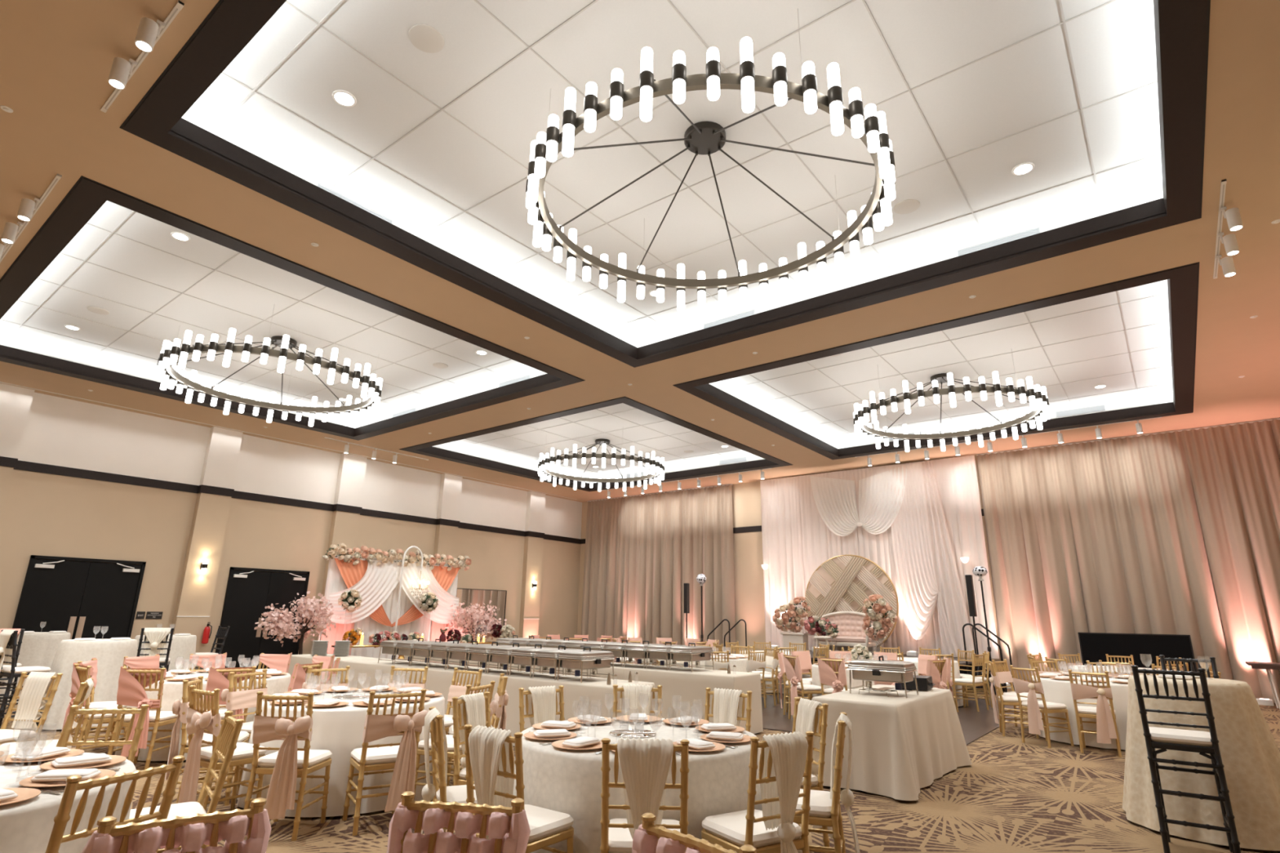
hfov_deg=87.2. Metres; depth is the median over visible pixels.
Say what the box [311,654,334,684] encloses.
chair
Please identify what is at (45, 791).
fork
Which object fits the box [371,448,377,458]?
track spotlight
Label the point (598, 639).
chair
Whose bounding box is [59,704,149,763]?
chair
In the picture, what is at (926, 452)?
track spotlight
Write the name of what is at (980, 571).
stand
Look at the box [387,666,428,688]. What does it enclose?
chair
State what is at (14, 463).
trim
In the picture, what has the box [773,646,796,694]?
chair
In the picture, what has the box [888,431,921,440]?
air vent
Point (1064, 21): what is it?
grid
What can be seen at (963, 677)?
cushion
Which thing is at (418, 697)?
folded napkin
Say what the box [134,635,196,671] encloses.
tablecloth
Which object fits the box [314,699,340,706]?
folded napkin
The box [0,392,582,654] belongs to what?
wall
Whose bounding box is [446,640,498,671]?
chafing dish
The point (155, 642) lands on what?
drape
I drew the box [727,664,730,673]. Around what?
pepper mill
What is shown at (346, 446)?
track spotlight
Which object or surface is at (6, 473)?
wall pillar
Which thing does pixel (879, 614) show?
arrangement
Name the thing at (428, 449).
trim
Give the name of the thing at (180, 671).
folded napkin
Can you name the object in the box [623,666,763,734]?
tablecloth
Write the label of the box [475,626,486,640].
glass cylinder
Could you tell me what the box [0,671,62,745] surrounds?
chair
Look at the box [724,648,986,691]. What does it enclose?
stage
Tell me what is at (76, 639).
folded napkin
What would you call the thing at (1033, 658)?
chair
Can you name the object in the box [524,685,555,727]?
drape
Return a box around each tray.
[333,694,369,699]
[609,728,656,737]
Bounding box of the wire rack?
[858,688,898,697]
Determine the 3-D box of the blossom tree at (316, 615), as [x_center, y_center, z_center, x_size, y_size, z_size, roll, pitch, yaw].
[-7.955,4.785,15.527,1.702,1.964,1.720,9,-18,-27]
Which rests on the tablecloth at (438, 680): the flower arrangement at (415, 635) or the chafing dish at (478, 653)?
the chafing dish at (478, 653)
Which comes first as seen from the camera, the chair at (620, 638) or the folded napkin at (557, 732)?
the folded napkin at (557, 732)
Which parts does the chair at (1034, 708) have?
sash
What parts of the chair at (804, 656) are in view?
sash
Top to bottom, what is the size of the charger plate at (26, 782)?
0.017 m
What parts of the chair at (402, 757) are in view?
leg, leg, seat, rail, sash, rail, leg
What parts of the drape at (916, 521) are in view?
sheer panel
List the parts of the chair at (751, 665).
sash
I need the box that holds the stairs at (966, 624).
[962,623,1015,694]
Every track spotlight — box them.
[0,221,23,243]
[0,241,8,260]
[17,197,40,221]
[107,57,137,88]
[134,17,165,52]
[343,442,349,453]
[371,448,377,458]
[392,453,397,463]
[607,489,610,497]
[640,484,644,493]
[658,484,662,491]
[677,480,680,488]
[697,477,700,487]
[717,475,720,484]
[738,472,742,481]
[760,469,764,479]
[866,455,871,466]
[894,451,900,462]
[924,448,929,459]
[954,445,959,455]
[986,440,992,451]
[1021,435,1027,447]
[1057,430,1063,443]
[1094,425,1102,438]
[1135,420,1142,433]
[1215,254,1236,276]
[1217,231,1239,255]
[1219,206,1243,231]
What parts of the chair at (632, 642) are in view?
sash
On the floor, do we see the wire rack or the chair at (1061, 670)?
the chair at (1061, 670)
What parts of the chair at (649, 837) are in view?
leg, rail, leg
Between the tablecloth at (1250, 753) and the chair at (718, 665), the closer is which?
the tablecloth at (1250, 753)
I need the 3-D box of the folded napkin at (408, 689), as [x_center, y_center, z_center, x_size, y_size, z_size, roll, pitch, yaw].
[-2.190,2.506,6.403,0.130,0.025,0.220,-10,-19,35]
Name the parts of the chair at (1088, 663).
sash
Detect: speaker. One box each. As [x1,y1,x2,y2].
[87,306,109,315]
[408,23,444,53]
[432,362,448,368]
[683,582,689,638]
[684,450,693,453]
[893,199,919,213]
[964,574,990,691]
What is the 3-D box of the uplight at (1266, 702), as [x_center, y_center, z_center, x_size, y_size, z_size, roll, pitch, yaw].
[12.133,5.352,13.047,0.240,0.113,0.200,-11,-20,36]
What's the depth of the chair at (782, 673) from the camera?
10.86 m
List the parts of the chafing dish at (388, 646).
lid, frame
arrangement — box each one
[342,627,363,645]
[408,631,421,639]
[446,629,461,641]
[490,623,502,637]
[772,596,810,632]
[804,615,838,638]
[862,594,897,640]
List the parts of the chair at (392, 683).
leg, sash, rail, leg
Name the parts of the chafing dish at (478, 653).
lid, frame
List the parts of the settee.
seat rail, backrest, arm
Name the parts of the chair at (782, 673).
sash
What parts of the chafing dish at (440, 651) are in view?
lid, frame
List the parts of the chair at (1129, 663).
sash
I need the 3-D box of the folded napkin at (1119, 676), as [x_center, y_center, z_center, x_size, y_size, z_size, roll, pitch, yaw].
[6.693,3.437,9.236,0.220,0.025,0.130,6,-16,-17]
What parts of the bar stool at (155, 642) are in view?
leg, rail, rail, rail, seat, leg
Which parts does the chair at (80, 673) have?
rail, sash, leg, seat, leg, leg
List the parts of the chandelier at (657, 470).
rod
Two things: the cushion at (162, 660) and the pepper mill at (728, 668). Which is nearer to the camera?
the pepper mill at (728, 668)
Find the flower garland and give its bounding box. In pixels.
[322,542,471,571]
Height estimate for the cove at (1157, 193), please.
0.500 m
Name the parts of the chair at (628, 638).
sash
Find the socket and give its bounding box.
[977,576,983,581]
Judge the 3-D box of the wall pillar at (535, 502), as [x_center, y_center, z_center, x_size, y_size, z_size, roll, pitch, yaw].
[-3.730,3.153,23.979,0.190,1.600,0.720,-11,-20,36]
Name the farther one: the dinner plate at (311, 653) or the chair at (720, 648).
the chair at (720, 648)
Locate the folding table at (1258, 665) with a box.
[1245,661,1279,708]
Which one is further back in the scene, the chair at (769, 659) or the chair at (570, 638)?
the chair at (570, 638)
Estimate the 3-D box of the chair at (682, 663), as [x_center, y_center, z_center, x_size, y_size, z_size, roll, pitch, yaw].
[0.687,4.340,11.636,0.411,0.941,0.483,-10,-19,34]
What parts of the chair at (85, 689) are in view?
leg, leg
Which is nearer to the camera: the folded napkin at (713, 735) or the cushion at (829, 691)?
the folded napkin at (713, 735)
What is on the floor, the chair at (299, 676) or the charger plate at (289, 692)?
the chair at (299, 676)
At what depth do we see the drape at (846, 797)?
3.87 m
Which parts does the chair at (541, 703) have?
leg, rail, rail, leg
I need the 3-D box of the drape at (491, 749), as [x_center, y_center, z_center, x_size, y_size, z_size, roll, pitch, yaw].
[-0.739,1.933,3.296,0.261,0.848,0.152,-10,-19,35]
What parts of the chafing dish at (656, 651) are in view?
lid, frame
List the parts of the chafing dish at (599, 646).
lid, frame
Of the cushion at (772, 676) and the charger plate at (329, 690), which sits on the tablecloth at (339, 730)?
the charger plate at (329, 690)
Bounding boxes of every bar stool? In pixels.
[0,628,25,728]
[0,629,50,725]
[136,627,174,671]
[194,626,230,670]
[1130,665,1240,852]
[1159,654,1219,678]
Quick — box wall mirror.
[456,588,506,632]
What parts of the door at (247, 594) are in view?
push plate, push plate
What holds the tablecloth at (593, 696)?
on the floor
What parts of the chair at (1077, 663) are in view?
frame, sash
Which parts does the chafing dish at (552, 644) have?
lid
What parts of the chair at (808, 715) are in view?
leg, rail, rail, seat, leg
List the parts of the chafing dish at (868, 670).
lid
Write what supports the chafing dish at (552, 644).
on the tablecloth at (619, 670)
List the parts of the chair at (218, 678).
sash, rail, leg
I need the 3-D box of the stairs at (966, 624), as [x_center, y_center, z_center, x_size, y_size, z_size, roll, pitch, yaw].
[7.649,5.075,14.753,0.738,1.438,0.938,-11,-20,36]
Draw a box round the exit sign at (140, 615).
[135,611,145,618]
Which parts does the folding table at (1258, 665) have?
leg, leg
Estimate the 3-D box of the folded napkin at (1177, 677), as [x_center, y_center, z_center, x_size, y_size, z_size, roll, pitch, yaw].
[4.336,2.024,5.437,0.130,0.025,0.220,10,-18,-29]
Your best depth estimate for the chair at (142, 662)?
8.16 m
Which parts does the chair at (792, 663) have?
sash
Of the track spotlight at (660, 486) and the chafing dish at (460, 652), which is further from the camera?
the track spotlight at (660, 486)
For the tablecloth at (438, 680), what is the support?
on the floor
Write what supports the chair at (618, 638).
on the floor
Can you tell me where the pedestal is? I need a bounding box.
[780,632,810,653]
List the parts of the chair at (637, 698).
leg, rail, rail, leg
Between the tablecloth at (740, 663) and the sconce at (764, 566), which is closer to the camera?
the tablecloth at (740, 663)
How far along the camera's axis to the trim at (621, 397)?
15.37 m
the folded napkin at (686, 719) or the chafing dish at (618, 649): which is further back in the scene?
the chafing dish at (618, 649)
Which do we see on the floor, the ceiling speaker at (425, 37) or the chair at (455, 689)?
the chair at (455, 689)
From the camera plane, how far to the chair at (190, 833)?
1.94 m
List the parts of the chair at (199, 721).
leg, rail, rail, sash, leg, seat, leg, leg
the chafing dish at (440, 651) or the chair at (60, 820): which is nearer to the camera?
the chair at (60, 820)
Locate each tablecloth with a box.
[0,631,71,703]
[0,751,136,852]
[40,639,137,729]
[115,671,290,761]
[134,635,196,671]
[236,688,444,817]
[288,653,380,684]
[339,658,453,688]
[404,655,461,665]
[410,665,539,733]
[466,660,536,672]
[497,672,654,746]
[512,717,762,852]
[536,662,648,679]
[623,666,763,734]
[684,654,751,672]
[739,650,811,693]
[811,663,914,697]
[811,684,972,800]
[871,657,963,706]
[1031,675,1128,750]
[1063,665,1159,675]
[1122,675,1279,851]
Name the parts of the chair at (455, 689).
leg, sash, rail, leg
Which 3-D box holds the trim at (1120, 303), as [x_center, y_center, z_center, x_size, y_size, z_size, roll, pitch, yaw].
[6.022,-0.994,13.417,7.700,0.008,7.560,-11,-20,36]
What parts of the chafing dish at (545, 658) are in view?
lid, frame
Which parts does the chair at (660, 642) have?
sash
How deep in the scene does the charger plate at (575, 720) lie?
4.75 m
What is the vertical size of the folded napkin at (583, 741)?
0.025 m
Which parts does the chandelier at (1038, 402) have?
rod, rod, rod, rod, rod, rod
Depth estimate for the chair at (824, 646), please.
14.88 m
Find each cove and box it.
[0,333,547,428]
[182,111,1163,347]
[433,443,764,483]
[709,382,1173,448]
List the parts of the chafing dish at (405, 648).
lid, frame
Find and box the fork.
[40,791,63,793]
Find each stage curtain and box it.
[581,484,735,662]
[976,417,1279,702]
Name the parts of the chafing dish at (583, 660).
frame, lid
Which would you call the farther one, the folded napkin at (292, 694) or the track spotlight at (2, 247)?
the track spotlight at (2, 247)
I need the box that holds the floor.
[0,662,1279,852]
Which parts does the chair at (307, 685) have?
leg, sash, rail, leg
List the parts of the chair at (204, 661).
leg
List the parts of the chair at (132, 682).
leg, leg, rail, sash, rail, seat, rail, leg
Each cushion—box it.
[0,666,50,674]
[0,728,35,743]
[0,739,58,752]
[2,662,22,667]
[78,707,126,719]
[81,701,126,709]
[120,711,177,722]
[128,801,206,822]
[159,657,170,662]
[186,731,248,746]
[195,652,217,654]
[200,742,266,762]
[206,709,244,719]
[240,721,253,733]
[257,749,332,768]
[350,745,399,764]
[417,734,462,751]
[435,784,477,804]
[444,715,453,727]
[448,724,493,735]
[459,767,466,779]
[507,804,573,843]
[608,818,679,852]
[702,809,801,848]
[751,671,771,674]
[760,673,775,679]
[786,680,811,685]
[790,684,824,691]
[795,789,831,817]
[800,774,817,787]
[801,678,812,684]
[818,635,872,643]
[823,688,853,693]
[951,678,982,684]
[960,673,971,678]
[961,675,986,681]
[998,695,1027,702]
[1003,691,1028,696]
[1021,701,1066,710]
[1077,706,1115,715]
[1149,727,1212,746]
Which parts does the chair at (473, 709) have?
leg, seat, rail, rail, leg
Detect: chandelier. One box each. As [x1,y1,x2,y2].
[155,306,382,426]
[411,571,429,590]
[525,8,895,311]
[537,434,664,491]
[853,350,1050,452]
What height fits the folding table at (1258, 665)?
0.813 m
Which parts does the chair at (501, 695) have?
leg, leg, sash, leg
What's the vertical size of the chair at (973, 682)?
0.941 m
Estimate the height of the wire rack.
0.051 m
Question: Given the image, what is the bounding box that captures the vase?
[439,628,448,641]
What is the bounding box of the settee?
[813,611,876,653]
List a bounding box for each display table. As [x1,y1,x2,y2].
[331,644,382,648]
[459,641,495,644]
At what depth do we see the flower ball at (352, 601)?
16.75 m
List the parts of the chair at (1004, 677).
sash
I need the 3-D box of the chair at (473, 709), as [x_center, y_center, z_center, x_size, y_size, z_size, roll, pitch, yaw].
[-1.024,2.347,4.604,0.519,0.946,0.414,-6,-17,23]
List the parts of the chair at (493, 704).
leg, seat, leg, rail, leg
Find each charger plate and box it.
[0,748,84,763]
[0,787,40,805]
[18,768,115,787]
[39,755,126,769]
[164,677,198,681]
[171,671,195,674]
[195,670,208,672]
[266,672,287,675]
[269,700,307,705]
[283,690,323,695]
[304,701,349,707]
[320,687,358,692]
[352,700,392,706]
[361,687,397,692]
[390,697,431,702]
[392,689,428,693]
[425,692,442,697]
[523,731,577,740]
[532,723,581,730]
[551,739,602,750]
[568,716,613,724]
[615,715,661,723]
[662,718,709,726]
[672,741,725,752]
[695,724,744,733]
[700,733,751,743]
[1049,677,1078,680]
[1079,679,1106,683]
[1087,675,1112,677]
[1110,680,1128,684]
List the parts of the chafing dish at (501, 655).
lid, frame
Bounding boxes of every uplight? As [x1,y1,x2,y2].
[906,651,918,656]
[1256,698,1274,706]
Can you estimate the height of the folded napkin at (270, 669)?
0.025 m
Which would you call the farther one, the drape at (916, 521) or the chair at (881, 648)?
the drape at (916, 521)
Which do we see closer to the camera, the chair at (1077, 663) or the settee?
the chair at (1077, 663)
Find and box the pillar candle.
[360,632,364,645]
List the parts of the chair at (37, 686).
leg, seat, rail, rail, rail, rail, leg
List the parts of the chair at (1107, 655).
sash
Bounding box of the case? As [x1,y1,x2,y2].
[897,675,935,690]
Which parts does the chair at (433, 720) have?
leg, rail, rail, rail, leg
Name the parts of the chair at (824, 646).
frame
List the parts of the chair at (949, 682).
frame, sash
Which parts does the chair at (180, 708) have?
leg, sash, rail, leg, seat, leg, leg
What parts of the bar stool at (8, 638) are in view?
leg, seat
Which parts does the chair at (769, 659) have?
frame, sash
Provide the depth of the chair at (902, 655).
11.64 m
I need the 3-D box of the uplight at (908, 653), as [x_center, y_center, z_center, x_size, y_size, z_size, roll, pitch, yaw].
[6.897,5.753,17.012,0.240,0.113,0.200,-11,-20,36]
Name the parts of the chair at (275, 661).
leg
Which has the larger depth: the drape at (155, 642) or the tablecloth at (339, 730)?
the drape at (155, 642)
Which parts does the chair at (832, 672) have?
sash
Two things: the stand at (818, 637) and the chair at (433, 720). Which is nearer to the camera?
the chair at (433, 720)
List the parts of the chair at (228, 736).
rail, rail, leg, rail, leg, rail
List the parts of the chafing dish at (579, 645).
lid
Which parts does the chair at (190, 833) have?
leg, rail, leg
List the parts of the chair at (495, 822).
leg, rail, leg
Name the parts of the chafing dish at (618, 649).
lid, frame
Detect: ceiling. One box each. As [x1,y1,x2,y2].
[0,0,1279,502]
[0,200,537,422]
[187,0,1162,341]
[447,403,751,478]
[715,279,1173,442]
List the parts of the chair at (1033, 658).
frame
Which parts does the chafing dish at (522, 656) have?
lid, frame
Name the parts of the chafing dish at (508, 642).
lid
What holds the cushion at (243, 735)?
on the chair at (180, 708)
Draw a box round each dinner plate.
[311,649,327,651]
[311,653,326,654]
[312,640,328,642]
[333,647,350,648]
[333,650,349,652]
[334,640,351,642]
[334,644,350,645]
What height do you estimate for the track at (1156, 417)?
0.022 m
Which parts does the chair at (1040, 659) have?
frame, sash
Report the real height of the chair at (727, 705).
0.946 m
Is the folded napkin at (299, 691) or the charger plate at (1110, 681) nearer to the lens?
the folded napkin at (299, 691)
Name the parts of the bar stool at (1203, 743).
leg, leg, rail, rail, rail, rail, seat, leg, leg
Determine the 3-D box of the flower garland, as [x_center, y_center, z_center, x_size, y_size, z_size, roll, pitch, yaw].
[-6.591,3.684,18.717,0.464,0.565,4.565,-11,-20,36]
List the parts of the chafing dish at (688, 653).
lid, frame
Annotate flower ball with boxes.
[337,589,361,612]
[417,592,438,613]
[498,624,515,638]
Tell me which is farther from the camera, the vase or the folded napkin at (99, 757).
the vase
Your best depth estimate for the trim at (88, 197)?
10.54 m
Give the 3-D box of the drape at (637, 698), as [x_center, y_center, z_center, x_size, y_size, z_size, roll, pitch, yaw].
[-0.025,2.561,5.492,0.261,0.848,0.152,1,-16,-2]
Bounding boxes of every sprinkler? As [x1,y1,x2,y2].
[0,105,13,112]
[311,242,319,246]
[1271,218,1279,223]
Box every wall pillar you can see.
[0,466,13,516]
[171,493,231,668]
[315,511,359,640]
[433,524,457,565]
[518,536,543,637]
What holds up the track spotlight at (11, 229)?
attached to the track at (58, 176)
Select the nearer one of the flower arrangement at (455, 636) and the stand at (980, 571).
the stand at (980, 571)
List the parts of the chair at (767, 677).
sash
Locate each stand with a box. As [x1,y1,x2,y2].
[391,546,422,655]
[696,573,706,641]
[813,635,830,656]
[972,566,1006,693]
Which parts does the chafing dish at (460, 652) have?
lid, frame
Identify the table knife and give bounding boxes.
[28,786,61,795]
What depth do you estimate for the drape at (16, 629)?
8.77 m
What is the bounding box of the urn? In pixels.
[397,654,404,660]
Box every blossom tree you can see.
[253,591,341,654]
[444,600,506,642]
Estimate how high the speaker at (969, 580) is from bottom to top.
2.426 m
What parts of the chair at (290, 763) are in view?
leg, rail, sash, rail, seat, leg, leg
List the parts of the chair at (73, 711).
leg, rail, rail, leg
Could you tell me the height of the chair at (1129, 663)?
0.941 m
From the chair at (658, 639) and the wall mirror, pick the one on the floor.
the chair at (658, 639)
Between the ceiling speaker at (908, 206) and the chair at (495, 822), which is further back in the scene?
the ceiling speaker at (908, 206)
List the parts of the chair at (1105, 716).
sash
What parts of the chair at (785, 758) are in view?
leg, seat, rail, rail, rail, rail, leg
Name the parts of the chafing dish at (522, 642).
lid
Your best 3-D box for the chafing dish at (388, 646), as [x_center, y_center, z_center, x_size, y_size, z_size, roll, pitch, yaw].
[-3.555,3.361,10.103,0.388,0.370,0.600,-11,-20,36]
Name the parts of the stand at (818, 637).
leg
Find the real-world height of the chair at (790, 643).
0.941 m
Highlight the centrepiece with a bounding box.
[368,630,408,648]
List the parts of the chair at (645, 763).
leg, rail, rail, rail, rail, leg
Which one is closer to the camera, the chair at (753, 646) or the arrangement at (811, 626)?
the chair at (753, 646)
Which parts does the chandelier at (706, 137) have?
rod, rod, rod, rod, rod, rod, rod, rod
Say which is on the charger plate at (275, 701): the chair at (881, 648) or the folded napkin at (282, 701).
the folded napkin at (282, 701)
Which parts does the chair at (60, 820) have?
leg, rail, rail, leg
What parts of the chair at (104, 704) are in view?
sash, leg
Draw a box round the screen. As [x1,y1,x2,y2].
[1077,632,1197,671]
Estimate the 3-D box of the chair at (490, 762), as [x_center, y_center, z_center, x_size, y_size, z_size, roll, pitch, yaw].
[-0.632,2.022,3.425,0.414,0.946,0.519,-10,-19,35]
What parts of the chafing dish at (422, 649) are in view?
lid, frame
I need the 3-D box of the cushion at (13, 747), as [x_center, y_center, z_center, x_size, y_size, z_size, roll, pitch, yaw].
[-4.618,2.436,5.079,0.400,0.055,0.405,10,-18,-31]
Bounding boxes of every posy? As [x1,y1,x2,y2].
[462,633,471,643]
[850,644,872,660]
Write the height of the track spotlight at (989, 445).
0.267 m
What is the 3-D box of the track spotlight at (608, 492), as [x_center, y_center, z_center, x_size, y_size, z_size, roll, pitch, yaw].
[-1.089,2.330,23.302,0.108,0.267,0.140,-11,-20,36]
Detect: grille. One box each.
[684,583,686,612]
[965,575,974,615]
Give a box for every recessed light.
[64,324,79,330]
[170,231,190,240]
[332,89,356,106]
[475,350,487,355]
[648,289,656,297]
[1011,162,1034,175]
[1093,384,1106,388]
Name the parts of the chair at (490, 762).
leg, rail, rail, rail, leg, seat, leg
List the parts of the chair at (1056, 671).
sash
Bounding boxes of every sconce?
[200,560,208,572]
[532,581,537,589]
[761,564,768,569]
[960,557,968,563]
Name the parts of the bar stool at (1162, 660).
leg, rail, leg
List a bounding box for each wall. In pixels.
[0,382,35,458]
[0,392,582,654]
[199,426,243,488]
[333,453,367,506]
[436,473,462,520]
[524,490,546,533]
[577,455,1002,671]
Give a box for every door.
[12,555,146,639]
[215,567,310,669]
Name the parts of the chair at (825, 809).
seat, leg, leg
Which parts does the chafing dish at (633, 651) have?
lid, frame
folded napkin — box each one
[0,788,17,801]
[9,746,71,760]
[30,768,101,782]
[48,631,66,632]
[50,753,111,768]
[73,638,96,640]
[110,637,131,639]
[165,674,173,677]
[168,669,191,673]
[172,675,195,679]
[173,633,191,635]
[255,668,277,672]
[261,671,281,674]
[272,693,300,696]
[276,699,307,703]
[290,688,319,693]
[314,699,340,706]
[330,685,350,691]
[362,698,384,704]
[368,685,389,690]
[395,696,420,700]
[396,687,422,692]
[410,690,435,695]
[533,728,570,737]
[540,720,576,728]
[561,736,600,747]
[577,714,606,723]
[629,713,647,720]
[670,715,699,724]
[676,737,715,749]
[700,723,736,730]
[706,731,743,740]
[1039,674,1058,676]
[1041,672,1061,675]
[1054,675,1074,679]
[1062,671,1079,675]
[1087,678,1100,681]
[1115,679,1128,683]
[1117,675,1131,678]
[1157,674,1192,679]
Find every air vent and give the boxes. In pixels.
[317,182,392,223]
[391,408,415,417]
[498,374,530,386]
[621,471,643,478]
[703,309,754,328]
[719,457,746,464]
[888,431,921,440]
[957,226,1039,256]
[1055,404,1105,417]
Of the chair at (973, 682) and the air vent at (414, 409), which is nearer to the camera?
the chair at (973, 682)
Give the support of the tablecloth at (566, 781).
on the floor
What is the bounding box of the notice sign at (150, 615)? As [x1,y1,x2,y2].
[145,611,162,619]
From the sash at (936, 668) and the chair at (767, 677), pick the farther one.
the chair at (767, 677)
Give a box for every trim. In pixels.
[0,175,584,437]
[0,177,583,440]
[0,210,511,417]
[0,381,575,499]
[0,456,984,543]
[122,0,1207,367]
[173,617,208,670]
[176,616,209,617]
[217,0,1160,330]
[398,396,793,465]
[400,396,792,491]
[462,408,740,475]
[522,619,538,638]
[673,262,1199,456]
[674,263,1197,459]
[727,290,1172,436]
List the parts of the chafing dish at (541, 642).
lid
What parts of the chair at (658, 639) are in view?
sash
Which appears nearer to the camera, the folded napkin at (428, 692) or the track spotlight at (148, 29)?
the track spotlight at (148, 29)
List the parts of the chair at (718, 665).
sash, frame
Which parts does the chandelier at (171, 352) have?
rod, rod, rod, rod, rod, rod, rod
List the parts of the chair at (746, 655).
sash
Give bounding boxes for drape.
[0,628,21,638]
[0,629,17,671]
[11,671,56,732]
[66,678,93,748]
[142,627,171,656]
[421,707,447,834]
[468,724,514,839]
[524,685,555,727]
[617,737,673,839]
[622,684,653,715]
[713,688,745,726]
[760,455,999,658]
[760,731,808,852]
[830,713,859,852]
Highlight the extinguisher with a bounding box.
[201,622,212,644]
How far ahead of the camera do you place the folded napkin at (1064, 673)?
9.62 m
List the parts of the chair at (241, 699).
leg, rail, sash, rail, leg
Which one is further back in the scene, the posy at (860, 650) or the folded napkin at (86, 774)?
the posy at (860, 650)
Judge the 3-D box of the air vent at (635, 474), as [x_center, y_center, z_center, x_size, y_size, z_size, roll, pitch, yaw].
[-0.264,1.647,22.725,0.932,0.122,0.012,-11,-20,36]
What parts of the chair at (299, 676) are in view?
rail, leg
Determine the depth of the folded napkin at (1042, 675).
9.20 m
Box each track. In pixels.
[0,173,62,262]
[100,0,184,112]
[324,436,428,460]
[600,467,771,490]
[856,417,1161,457]
[1213,178,1226,279]
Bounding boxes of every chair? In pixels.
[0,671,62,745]
[0,678,93,752]
[44,755,185,852]
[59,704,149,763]
[61,657,126,747]
[64,662,128,753]
[81,797,271,852]
[107,666,177,769]
[122,653,159,668]
[128,711,244,852]
[164,675,248,805]
[175,684,266,811]
[187,652,226,671]
[205,666,256,724]
[214,669,267,785]
[244,691,332,841]
[257,653,292,673]
[287,662,323,692]
[302,666,350,690]
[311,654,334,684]
[328,657,340,684]
[342,688,428,835]
[386,791,530,852]
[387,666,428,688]
[413,680,497,800]
[421,706,477,834]
[444,667,482,734]
[444,691,491,832]
[446,673,508,786]
[463,724,573,852]
[518,685,564,732]
[546,634,559,639]
[565,636,582,640]
[574,634,588,640]
[596,637,610,641]
[600,635,612,641]
[600,737,689,852]
[612,638,635,663]
[612,684,662,718]
[613,637,634,659]
[619,636,625,642]
[627,637,642,659]
[627,640,652,665]
[631,812,756,852]
[641,658,652,665]
[656,637,671,666]
[658,640,677,666]
[663,659,684,667]
[685,638,700,645]
[692,640,707,645]
[701,730,814,852]
[704,650,728,670]
[704,687,751,732]
[706,639,716,653]
[712,641,716,654]
[715,643,724,654]
[724,641,738,652]
[730,644,749,657]
[735,644,763,689]
[746,649,766,707]
[751,646,775,697]
[753,641,771,650]
[760,648,779,706]
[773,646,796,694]
[777,651,811,715]
[782,653,824,719]
[789,642,806,651]
[791,650,812,699]
[791,697,833,847]
[793,711,859,852]
[801,646,827,678]
[811,643,829,665]
[817,657,853,695]
[828,650,852,662]
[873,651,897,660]
[874,659,903,685]
[879,646,900,657]
[879,651,903,660]
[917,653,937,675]
[919,647,941,658]
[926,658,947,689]
[928,653,958,712]
[934,656,953,697]
[951,653,989,711]
[957,648,977,700]
[961,651,992,707]
[987,661,1039,738]
[991,659,1028,728]
[1009,665,1074,748]
[1026,654,1039,671]
[1029,653,1046,671]
[1029,658,1060,675]
[1044,657,1069,673]
[1057,653,1083,669]
[1068,669,1121,757]
[1086,660,1120,676]
[1098,660,1133,675]
[1106,653,1133,666]
[1151,663,1181,675]
[1155,656,1182,671]
[1160,662,1188,671]
[1200,662,1210,667]
[1204,662,1213,675]
[1205,671,1221,679]
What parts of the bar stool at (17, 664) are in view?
leg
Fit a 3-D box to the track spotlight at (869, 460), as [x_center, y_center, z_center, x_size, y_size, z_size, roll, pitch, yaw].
[6.099,0.912,17.871,0.108,0.267,0.140,-11,-20,36]
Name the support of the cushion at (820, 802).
on the chair at (825, 809)
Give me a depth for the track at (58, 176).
7.30 m
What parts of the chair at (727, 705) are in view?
leg, rail, rail, leg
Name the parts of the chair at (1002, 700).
sash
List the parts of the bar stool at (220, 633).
leg, leg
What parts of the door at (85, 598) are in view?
closer arm, push plate, push plate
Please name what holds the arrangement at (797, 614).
on the pedestal
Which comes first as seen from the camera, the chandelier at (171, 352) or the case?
the case
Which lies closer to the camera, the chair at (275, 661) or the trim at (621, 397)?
the chair at (275, 661)
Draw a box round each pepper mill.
[606,673,610,684]
[627,671,631,682]
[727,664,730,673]
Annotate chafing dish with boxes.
[377,637,426,664]
[393,638,443,666]
[410,639,460,666]
[428,640,479,670]
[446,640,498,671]
[466,641,519,673]
[486,643,541,675]
[495,635,524,645]
[508,644,564,678]
[511,635,542,646]
[528,636,559,647]
[532,645,588,680]
[545,637,577,648]
[556,646,614,683]
[564,638,599,650]
[582,639,624,661]
[602,640,645,666]
[623,640,666,668]
[645,641,689,670]
[669,643,714,672]
[847,656,918,697]
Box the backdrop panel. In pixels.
[804,554,898,653]
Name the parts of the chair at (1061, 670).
sash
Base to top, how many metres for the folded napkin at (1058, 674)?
0.025 m
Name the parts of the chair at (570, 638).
frame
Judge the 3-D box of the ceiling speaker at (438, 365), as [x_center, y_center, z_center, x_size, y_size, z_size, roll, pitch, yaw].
[-3.927,-1.197,13.226,0.294,0.012,0.294,-11,-20,36]
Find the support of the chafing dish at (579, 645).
on the tablecloth at (619, 670)
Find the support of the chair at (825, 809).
on the floor
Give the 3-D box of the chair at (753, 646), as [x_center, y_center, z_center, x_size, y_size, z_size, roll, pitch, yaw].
[2.239,4.925,13.632,0.410,0.941,0.483,-10,-19,33]
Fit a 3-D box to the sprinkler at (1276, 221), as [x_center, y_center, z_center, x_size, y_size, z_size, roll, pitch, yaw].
[6.878,-2.209,7.261,0.086,0.016,0.084,-11,-20,36]

